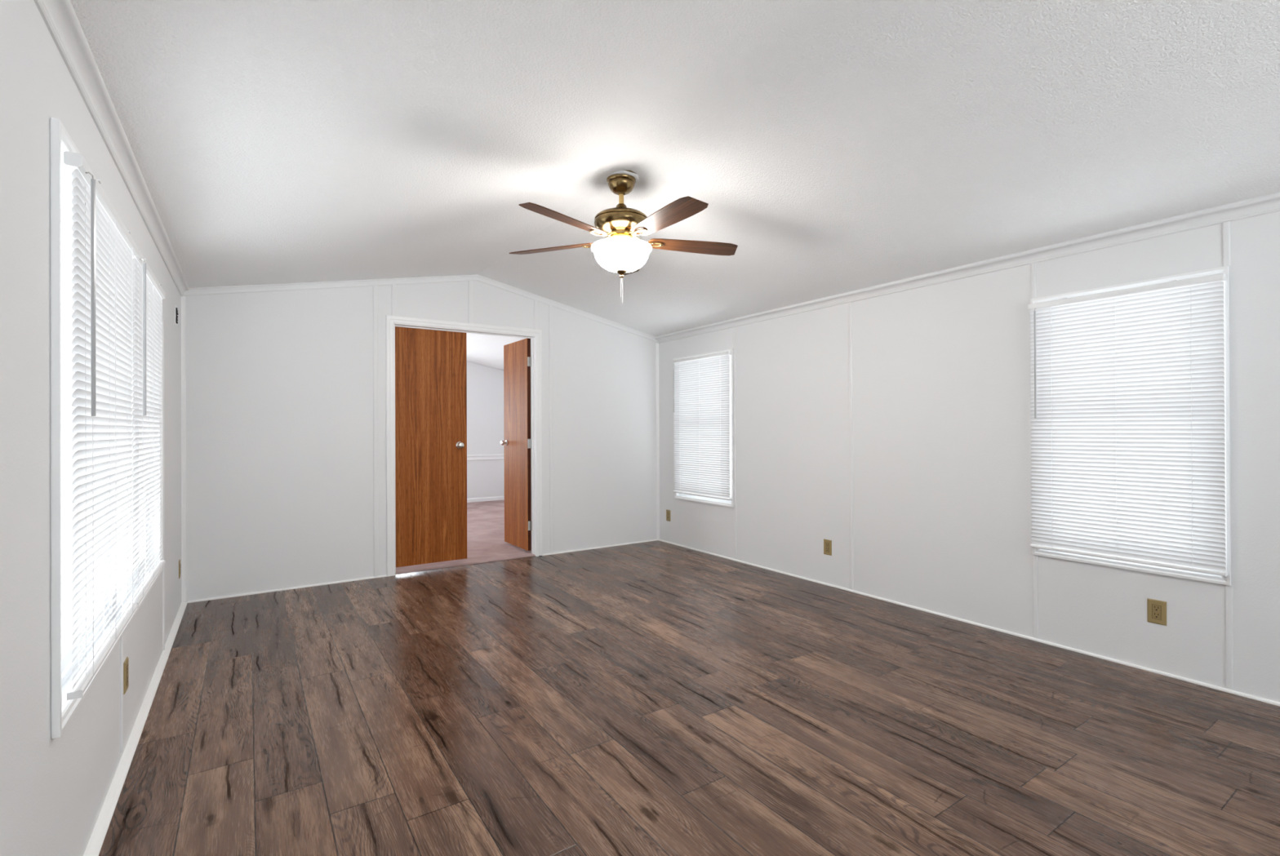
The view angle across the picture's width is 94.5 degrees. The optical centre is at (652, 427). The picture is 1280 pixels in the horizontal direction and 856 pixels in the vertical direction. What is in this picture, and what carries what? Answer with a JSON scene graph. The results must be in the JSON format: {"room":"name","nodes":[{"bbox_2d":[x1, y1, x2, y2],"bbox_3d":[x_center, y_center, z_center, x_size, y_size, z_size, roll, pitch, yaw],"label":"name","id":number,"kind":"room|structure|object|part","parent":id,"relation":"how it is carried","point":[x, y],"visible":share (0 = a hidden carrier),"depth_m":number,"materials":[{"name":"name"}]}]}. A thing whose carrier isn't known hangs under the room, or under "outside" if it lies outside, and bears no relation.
{"room":"empty living room","nodes":[
{"label":"empty living room","id":0,"kind":"room"},
{"bbox_2d":[0,0,182,855],"bbox_3d":[-1.144,0.154,0.902,0.110,2.266,7.822,0,0,-34],"label":"wall","id":1,"kind":"structure","parent":0,"point":[54,792],"depth_m":1.31,"materials":[{"name":"paint"}]},
{"bbox_2d":[49,117,163,738],"bbox_3d":[-2.011,0.005,2.190,0.122,1.451,2.024,0,0,-34],"label":"window","id":2,"kind":"structure","parent":1,"relation":"in","point":[60,188],"depth_m":1.39,"materials":[{"name":"white plastic"}]},
{"bbox_3d":[-1.761,-0.340,1.755,0.023,0.671,0.928,0,0,-34],"label":"sash","id":3,"kind":"part","parent":2,"relation":"part of","materials":[{"name":"white plastic"}]},
{"bbox_3d":[-1.737,0.320,1.768,0.023,0.721,0.928,0,0,-34],"label":"sash","id":4,"kind":"part","parent":2,"relation":"part of","materials":[{"name":"white plastic"}]},
{"bbox_2d":[63,151,138,700],"bbox_3d":[-1.635,-0.005,1.792,0.051,1.319,0.885,0,0,-34],"label":"mini blind","id":5,"kind":"object","parent":2,"relation":"attached to","point":[103,253],"visible":1,"depth_m":1.68,"materials":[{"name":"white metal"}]},
{"bbox_3d":[-1.459,0.005,1.524,0.028,1.271,0.005,0,0,-34],"label":"ladder cord","id":6,"kind":"part","parent":5,"relation":"part of","materials":[{"name":"white fabric"}]},
{"bbox_3d":[-1.637,0.646,1.787,0.025,0.016,0.881,0,0,-34],"label":"rail","id":7,"kind":"part","parent":5,"relation":"part of","materials":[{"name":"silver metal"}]},
{"bbox_3d":[-1.639,0.006,1.787,0.028,1.271,0.005,0,0,-34],"label":"ladder cord","id":8,"kind":"part","parent":5,"relation":"part of","materials":[{"name":"white fabric"}]},
{"bbox_3d":[-1.819,0.008,2.050,0.028,1.271,0.005,0,0,-34],"label":"ladder cord","id":9,"kind":"part","parent":5,"relation":"part of","materials":[{"name":"white fabric"}]},
{"bbox_3d":[-2.033,0.004,2.175,0.070,1.400,1.975,0,0,-34],"label":"frame","id":10,"kind":"part","parent":2,"relation":"part of","materials":[{"name":"white plastic"}]},
{"bbox_3d":[-2.302,0.324,2.594,0.023,0.721,0.933,0,0,-34],"label":"sash","id":11,"kind":"part","parent":2,"relation":"part of","materials":[{"name":"white plastic"}]},
{"bbox_2d":[128,249,165,607],"bbox_3d":[-2.127,-0.001,2.513,0.051,1.319,0.855,0,0,-34],"label":"mini blind","id":12,"kind":"object","parent":2,"relation":"attached to","point":[148,294],"visible":0.86,"depth_m":2.45,"materials":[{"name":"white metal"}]},
{"bbox_3d":[-1.958,0.009,2.254,0.028,1.271,0.005,0,0,-34],"label":"ladder cord","id":13,"kind":"part","parent":12,"relation":"part of","materials":[{"name":"white fabric"}]},
{"bbox_3d":[-2.130,0.650,2.508,0.025,0.016,0.851,0,0,-34],"label":"rail","id":14,"kind":"part","parent":12,"relation":"part of","materials":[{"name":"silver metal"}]},
{"bbox_3d":[-2.131,0.010,2.508,0.028,1.271,0.005,0,0,-34],"label":"ladder cord","id":15,"kind":"part","parent":12,"relation":"part of","materials":[{"name":"white fabric"}]},
{"bbox_3d":[-2.305,0.012,2.762,0.028,1.271,0.005,0,0,-34],"label":"ladder cord","id":16,"kind":"part","parent":12,"relation":"part of","materials":[{"name":"white fabric"}]},
{"bbox_2d":[33,0,189,296],"bbox_3d":[-1.103,-0.964,0.976,0.046,0.075,7.647,0,0,-34],"label":"trim","id":17,"kind":"structure","parent":1,"relation":"attached to","point":[60,17],"depth_m":1.78,"materials":[{"name":"paint"}]},
{"bbox_2d":[120,635,123,753],"bbox_3d":[-1.911,0.952,2.131,0.008,0.433,0.018,0,0,-34],"label":"batten","id":18,"kind":"object","parent":1,"relation":"attached to","point":[122,638],"visible":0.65,"depth_m":2.12,"materials":[{"name":"paint"}]},
{"bbox_2d":[123,657,128,694],"bbox_3d":[-1.969,0.928,2.216,0.007,0.116,0.074,0,0,-34],"label":"wall outlet","id":19,"kind":"object","parent":1,"relation":"attached to","point":[126,662],"visible":1,"depth_m":2.20,"materials":[{"name":"beige plastic"}]},
{"bbox_2d":[126,665,128,685],"bbox_3d":[-1.968,0.928,2.217,0.005,0.067,0.033,0,0,-34],"label":"receptacle","id":20,"kind":"object","parent":19,"relation":"attached to","point":[126,665],"depth_m":2.22,"materials":[{"name":"beige plastic"}]},
{"bbox_2d":[83,601,187,855],"bbox_3d":[-1.100,1.199,0.966,0.030,0.017,7.647,0,0,-34],"label":"baseboard","id":21,"kind":"structure","parent":1,"relation":"attached to","point":[94,846],"depth_m":2.17,"materials":[{"name":"white paint"}]},
{"bbox_2d":[162,320,164,650],"bbox_3d":[-2.640,0.310,3.196,0.008,1.780,0.018,0,0,-34],"label":"batten","id":22,"kind":"object","parent":1,"relation":"attached to","point":[163,486],"visible":0.96,"depth_m":3.19,"materials":[{"name":"paint"}]},
{"bbox_2d":[174,304,177,326],"bbox_3d":[-3.055,-0.719,3.803,0.011,0.124,0.100,0,0,-34],"label":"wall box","id":23,"kind":"object","parent":1,"relation":"attached to","point":[175,307],"visible":1,"depth_m":3.79,"materials":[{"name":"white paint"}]},
{"bbox_2d":[178,559,180,578],"bbox_3d":[-3.157,0.946,3.954,0.007,0.116,0.074,0,0,-34],"label":"wall outlet","id":24,"kind":"object","parent":1,"relation":"attached to","point":[180,559],"visible":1,"depth_m":3.94,"materials":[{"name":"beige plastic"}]},
{"bbox_2d":[182,280,657,602],"bbox_3d":[-1.638,-0.030,5.303,4.041,2.662,0.110,0,0,-34],"label":"wall","id":25,"kind":"structure","parent":0,"point":[280,487],"depth_m":4.63,"materials":[{"name":"paint"}]},
{"bbox_2d":[181,296,186,602],"bbox_3d":[-3.258,0.147,4.114,0.024,2.124,0.024,0,0,-34],"label":"trim","id":26,"kind":"structure","parent":25,"relation":"attached to","point":[183,298],"depth_m":4.11,"materials":[{"name":"white paint"}]},
{"bbox_2d":[187,574,386,603],"bbox_3d":[-2.710,1.217,4.490,1.287,0.013,0.010,0,0,-34],"label":"baseboard","id":27,"kind":"structure","parent":25,"relation":"attached to","point":[385,575],"depth_m":4.44,"materials":[{"name":"white paint"}]},
{"bbox_2d":[183,274,477,296],"bbox_3d":[-2.413,-1.141,4.700,2.062,0.443,0.020,0,0,-34],"label":"trim","id":28,"kind":"structure","parent":25,"relation":"attached to","point":[356,283],"depth_m":4.60,"materials":[{"name":"paint"}]},
{"bbox_2d":[373,285,378,577],"bbox_3d":[-2.248,0.026,4.813,0.036,2.368,0.009,0,0,-34],"label":"batten","id":29,"kind":"object","parent":25,"relation":"attached to","point":[375,477],"visible":1,"depth_m":4.81,"materials":[{"name":"paint"}]},
{"bbox_2d":[391,284,396,315],"bbox_3d":[-2.136,-1.055,4.896,0.036,0.260,0.009,0,0,-34],"label":"batten","id":30,"kind":"object","parent":25,"relation":"attached to","point":[393,286],"visible":1,"depth_m":4.89,"materials":[{"name":"paint"}]},
{"bbox_2d":[395,326,466,567],"bbox_3d":[-1.924,0.161,5.146,0.614,2.029,0.152,0,0,-34],"label":"door","id":31,"kind":"structure","parent":25,"relation":"in","point":[431,365],"depth_m":5.13,"materials":[{"name":"brown wood"}]},
{"bbox_3d":[-1.698,0.156,5.242,0.054,0.054,0.055,0,0,-34],"label":"knob","id":32,"kind":"part","parent":31,"relation":"part of","materials":[{"name":"silver metal"}]},
{"bbox_2d":[386,315,542,577],"bbox_3d":[-1.650,0.148,5.293,1.371,2.146,0.142,0,0,-34],"label":"door frame","id":33,"kind":"structure","parent":25,"relation":"attached to","point":[390,320],"depth_m":5.14,"materials":[{"name":"white paint"}]},
{"bbox_2d":[468,280,472,323],"bbox_3d":[-1.612,-1.117,5.254,0.036,0.381,0.009,0,0,-34],"label":"batten","id":34,"kind":"object","parent":25,"relation":"attached to","point":[470,282],"visible":1,"depth_m":5.25,"materials":[{"name":"paint"}]},
{"bbox_2d":[500,338,532,551],"bbox_3d":[-1.353,0.164,5.934,0.154,2.045,0.618,0,0,-35],"label":"door","id":35,"kind":"structure","parent":25,"relation":"in","point":[517,442],"depth_m":5.89,"materials":[{"name":"brown wood"}]},
{"bbox_3d":[-1.534,0.158,6.103,0.055,0.054,0.054,0,0,-35],"label":"knob","id":36,"kind":"part","parent":35,"relation":"part of","materials":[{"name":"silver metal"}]},
{"bbox_2d":[548,305,553,553],"bbox_3d":[-0.969,0.016,5.687,0.036,2.383,0.009,0,0,-34],"label":"batten","id":37,"kind":"object","parent":25,"relation":"attached to","point":[550,307],"visible":1,"depth_m":5.68,"materials":[{"name":"paint"}]},
{"bbox_2d":[477,275,657,342],"bbox_3d":[-0.754,-1.145,5.834,1.955,0.443,0.020,0,0,-34],"label":"trim","id":38,"kind":"structure","parent":25,"relation":"attached to","point":[480,278],"depth_m":5.75,"materials":[{"name":"paint"}]},
{"bbox_2d":[542,539,657,555],"bbox_3d":[-0.492,1.212,6.006,1.338,0.013,0.010,0,0,-34],"label":"baseboard","id":39,"kind":"structure","parent":25,"relation":"attached to","point":[651,540],"depth_m":5.97,"materials":[{"name":"white paint"}]},
{"bbox_2d":[655,342,659,539],"bbox_3d":[0.059,0.146,6.380,0.024,2.118,0.024,0,0,-34],"label":"trim","id":40,"kind":"structure","parent":25,"relation":"attached to","point":[656,344],"depth_m":6.38,"materials":[{"name":"white paint"}]},
{"bbox_2d":[394,324,533,573],"bbox_3d":[-1.649,0.181,5.301,1.248,2.080,0.017,0,0,-34],"label":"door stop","id":41,"kind":"object","parent":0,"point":[531,338],"visible":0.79,"depth_m":5.64,"materials":[{"name":"white paint"}]},
{"bbox_2d":[466,361,504,498],"bbox_3d":[-4.150,-0.009,8.979,4.041,2.662,0.110,0,0,-34],"label":"wall","id":42,"kind":"structure","parent":0,"point":[485,384],"depth_m":9.85,"materials":[{"name":"paint"}]},
{"bbox_2d":[466,454,504,460],"bbox_3d":[-4.111,0.498,8.924,4.041,0.086,0.020,0,0,-34],"label":"chair rail","id":43,"kind":"object","parent":42,"relation":"attached to","point":[478,457],"depth_m":9.83,"materials":[{"name":"white paint"}]},
{"bbox_2d":[466,496,504,502],"bbox_3d":[-4.110,1.203,8.925,4.041,0.077,0.014,0,0,-34],"label":"baseboard","id":44,"kind":"structure","parent":42,"relation":"attached to","point":[497,498],"depth_m":9.84,"materials":[{"name":"white paint"}]},
{"bbox_2d":[70,0,1279,370],"bbox_3d":[-0.711,-1.207,3.942,4.281,0.509,12.340,0,0,-34],"label":"ceiling","id":45,"kind":"structure","parent":0,"point":[252,125],"depth_m":2.39,"materials":[{"name":"paint"}]},
{"bbox_2d":[173,240,724,319],"bbox_3d":[-0.959,-1.177,4.305,3.941,0.386,0.008,0,0,-34],"label":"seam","id":46,"kind":"structure","parent":45,"relation":"attached to","point":[491,241],"depth_m":4.00,"materials":[{"name":"paint"}]},
{"bbox_2d":[508,169,737,295],"bbox_3d":[-0.131,-1.034,3.204,1.320,0.697,1.272,0,0,-34],"label":"ceiling fan","id":47,"kind":"object","parent":45,"relation":"hanging from","point":[622,252],"visible":1,"depth_m":3.14,"materials":[{"name":"brown wood"}]},
{"bbox_3d":[-0.563,-1.023,3.387,0.540,0.006,0.135,0,12,20],"label":"blade","id":48,"kind":"part","parent":47,"relation":"part of","materials":[{"name":"brown wood"}]},
{"bbox_3d":[-0.427,-1.025,2.913,0.135,0.006,0.540,15,9,37],"label":"blade","id":49,"kind":"part","parent":47,"relation":"part of","materials":[{"name":"brown wood"}]},
{"bbox_3d":[-0.170,-1.361,3.244,0.200,0.007,0.200,0,0,-34],"label":"mounting plate","id":50,"kind":"part","parent":47,"relation":"part of","materials":[{"name":"white paint"}]},
{"bbox_3d":[-0.168,-0.937,3.243,0.334,0.159,0.334,0,0,-34],"label":"lamp shade","id":51,"kind":"part","parent":47,"relation":"part of","materials":[{"name":"white glass"}]},
{"bbox_3d":[-0.153,-1.024,3.663,0.135,0.006,0.540,-12,-1,2],"label":"blade","id":52,"kind":"part","parent":47,"relation":"part of","materials":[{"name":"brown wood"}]},
{"bbox_3d":[0.066,-1.027,2.895,0.135,0.006,0.540,14,-8,-33],"label":"blade","id":53,"kind":"part","parent":47,"relation":"part of","materials":[{"name":"brown wood"}]},
{"bbox_3d":[0.236,-1.026,3.359,0.540,0.006,0.135,0,-12,-16],"label":"blade","id":54,"kind":"part","parent":47,"relation":"part of","materials":[{"name":"brown wood"}]},
{"bbox_2d":[98,500,1279,855],"bbox_3d":[-0.700,1.246,3.935,4.041,0.094,12.100,0,0,-34],"label":"floor","id":55,"kind":"structure","parent":0,"point":[657,698],"depth_m":2.36,"materials":[{"name":"brown wood"}]},
{"bbox_2d":[658,210,1279,702],"bbox_3d":[2.283,0.146,3.244,0.110,2.266,7.822,0,0,-34],"label":"wall","id":56,"kind":"structure","parent":0,"point":[941,436],"depth_m":3.65,"materials":[{"name":"paint"}]},
{"bbox_2d":[666,509,670,521],"bbox_3d":[0.168,0.927,6.238,0.007,0.116,0.074,0,0,-34],"label":"wall outlet","id":57,"kind":"object","parent":56,"relation":"attached to","point":[668,512],"visible":1,"depth_m":6.23,"materials":[{"name":"beige plastic"}]},
{"bbox_2d":[673,348,733,507],"bbox_3d":[0.526,0.007,5.795,0.122,1.449,0.900,0,0,-34],"label":"window","id":58,"kind":"structure","parent":56,"relation":"in","point":[730,504],"depth_m":5.50,"materials":[{"name":"white plastic"}]},
{"bbox_2d":[672,351,731,500],"bbox_3d":[0.460,-0.015,5.738,0.051,1.364,0.862,0,0,-34],"label":"mini blind","id":59,"kind":"object","parent":58,"relation":"attached to","point":[701,384],"visible":1,"depth_m":5.71,"materials":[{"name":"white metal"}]},
{"bbox_3d":[0.290,-0.003,6.000,0.028,1.316,0.005,0,0,-34],"label":"ladder cord","id":60,"kind":"part","parent":59,"relation":"part of","materials":[{"name":"white fabric"}]},
{"bbox_3d":[0.465,-0.004,5.743,0.028,1.316,0.005,0,0,-34],"label":"ladder cord","id":61,"kind":"part","parent":59,"relation":"part of","materials":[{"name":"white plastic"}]},
{"bbox_3d":[0.469,0.658,5.740,0.025,0.016,0.858,0,0,-34],"label":"rail","id":62,"kind":"part","parent":59,"relation":"part of","materials":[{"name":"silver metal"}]},
{"bbox_3d":[0.640,-0.006,5.487,0.028,1.316,0.005,0,0,-34],"label":"ladder cord","id":63,"kind":"part","parent":59,"relation":"part of","materials":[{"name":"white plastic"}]},
{"bbox_3d":[0.538,0.323,5.801,0.023,0.725,0.811,0,0,-34],"label":"sash","id":64,"kind":"part","parent":58,"relation":"part of","materials":[{"name":"white plastic"}]},
{"bbox_2d":[733,327,736,559],"bbox_3d":[0.752,0.138,5.381,0.007,2.106,0.025,0,0,-34],"label":"batten","id":65,"kind":"object","parent":56,"relation":"attached to","point":[734,328],"visible":1,"depth_m":5.38,"materials":[{"name":"paint"}]},
{"bbox_2d":[823,538,831,555],"bbox_3d":[1.340,0.916,4.523,0.007,0.116,0.074,0,0,-34],"label":"wall outlet","id":66,"kind":"object","parent":56,"relation":"attached to","point":[827,544],"visible":1,"depth_m":4.52,"materials":[{"name":"beige plastic"}]},
{"bbox_2d":[825,542,829,551],"bbox_3d":[1.339,0.916,4.522,0.005,0.067,0.033,0,0,-34],"label":"receptacle","id":67,"kind":"object","parent":66,"relation":"attached to","point":[827,544],"depth_m":4.52,"materials":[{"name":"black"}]},
{"bbox_2d":[848,302,853,589],"bbox_3d":[1.459,0.133,4.346,0.007,2.106,0.025,0,0,-34],"label":"batten","id":68,"kind":"object","parent":56,"relation":"attached to","point":[850,303],"visible":1,"depth_m":4.34,"materials":[{"name":"paint"}]},
{"bbox_2d":[654,192,1279,343],"bbox_3d":[2.196,-0.964,3.230,0.046,0.075,7.647,0,0,-34],"label":"trim","id":69,"kind":"structure","parent":56,"relation":"attached to","point":[1270,203],"depth_m":3.32,"materials":[{"name":"paint"}]},
{"bbox_2d":[657,539,1279,706],"bbox_3d":[2.220,1.193,3.234,0.010,0.013,7.647,0,0,-34],"label":"baseboard","id":70,"kind":"structure","parent":56,"relation":"attached to","point":[1271,702],"depth_m":3.33,"materials":[{"name":"white paint"}]},
{"bbox_2d":[1031,262,1035,298],"bbox_3d":[2.148,-0.826,3.334,0.007,0.200,0.025,0,0,-34],"label":"batten","id":71,"kind":"object","parent":56,"relation":"attached to","point":[1033,265],"visible":1,"depth_m":3.33,"materials":[{"name":"paint"}]},
{"bbox_2d":[1031,266,1231,585],"bbox_3d":[2.415,-0.007,3.030,0.122,1.438,0.813,0,0,-34],"label":"window","id":72,"kind":"structure","parent":56,"relation":"in","point":[1210,578],"depth_m":2.77,"materials":[{"name":"white plastic"}]},
{"bbox_2d":[1027,272,1227,577],"bbox_3d":[2.342,-0.013,2.984,0.051,1.364,0.805,0,0,-34],"label":"mini blind","id":73,"kind":"object","parent":72,"relation":"attached to","point":[1127,418],"visible":1,"depth_m":2.93,"materials":[{"name":"white metal"}]},
{"bbox_3d":[2.183,0.000,3.229,0.028,1.316,0.005,0,0,-34],"label":"ladder cord","id":74,"kind":"part","parent":73,"relation":"part of","materials":[{"name":"white fabric"}]},
{"bbox_3d":[2.346,-0.002,2.990,0.028,1.316,0.005,0,0,-34],"label":"ladder cord","id":75,"kind":"part","parent":73,"relation":"part of","materials":[{"name":"white fabric"}]},
{"bbox_3d":[2.350,0.660,2.986,0.025,0.016,0.801,0,0,-34],"label":"rail","id":76,"kind":"part","parent":73,"relation":"part of","materials":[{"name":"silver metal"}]},
{"bbox_3d":[2.510,-0.003,2.750,0.028,1.316,0.005,0,0,-34],"label":"ladder cord","id":77,"kind":"part","parent":73,"relation":"part of","materials":[{"name":"white fabric"}]},
{"bbox_3d":[2.437,-0.009,3.045,0.070,1.402,0.766,0,0,-34],"label":"frame","id":78,"kind":"part","parent":72,"relation":"part of","materials":[{"name":"white plastic"}]},
{"bbox_3d":[2.427,0.302,3.037,0.023,0.735,0.722,0,0,-34],"label":"sash","id":79,"kind":"part","parent":72,"relation":"part of","materials":[{"name":"white plastic"}]},
{"bbox_2d":[1146,598,1166,626],"bbox_3d":[2.459,0.899,2.884,0.007,0.116,0.074,0,0,-34],"label":"wall outlet","id":80,"kind":"object","parent":56,"relation":"attached to","point":[1156,609],"visible":1,"depth_m":2.88,"materials":[{"name":"beige plastic"}]},
{"bbox_2d":[1151,604,1160,620],"bbox_3d":[2.459,0.899,2.884,0.005,0.067,0.033,0,0,-34],"label":"receptacle","id":81,"kind":"object","parent":80,"relation":"attached to","point":[1156,609],"depth_m":2.88,"materials":[{"name":"beige plastic"}]},
{"bbox_2d":[1222,221,1230,266],"bbox_3d":[2.597,-0.830,2.677,0.007,0.200,0.025,0,0,-34],"label":"batten","id":82,"kind":"object","parent":56,"relation":"attached to","point":[1226,225],"visible":1,"depth_m":2.67,"materials":[{"name":"paint"}]},
{"bbox_2d":[1224,585,1233,688],"bbox_3d":[2.605,0.943,2.672,0.007,0.467,0.025,0,0,-34],"label":"batten","id":83,"kind":"object","parent":56,"relation":"attached to","point":[1228,588],"visible":1,"depth_m":2.67,"materials":[{"name":"paint"}]}
]}

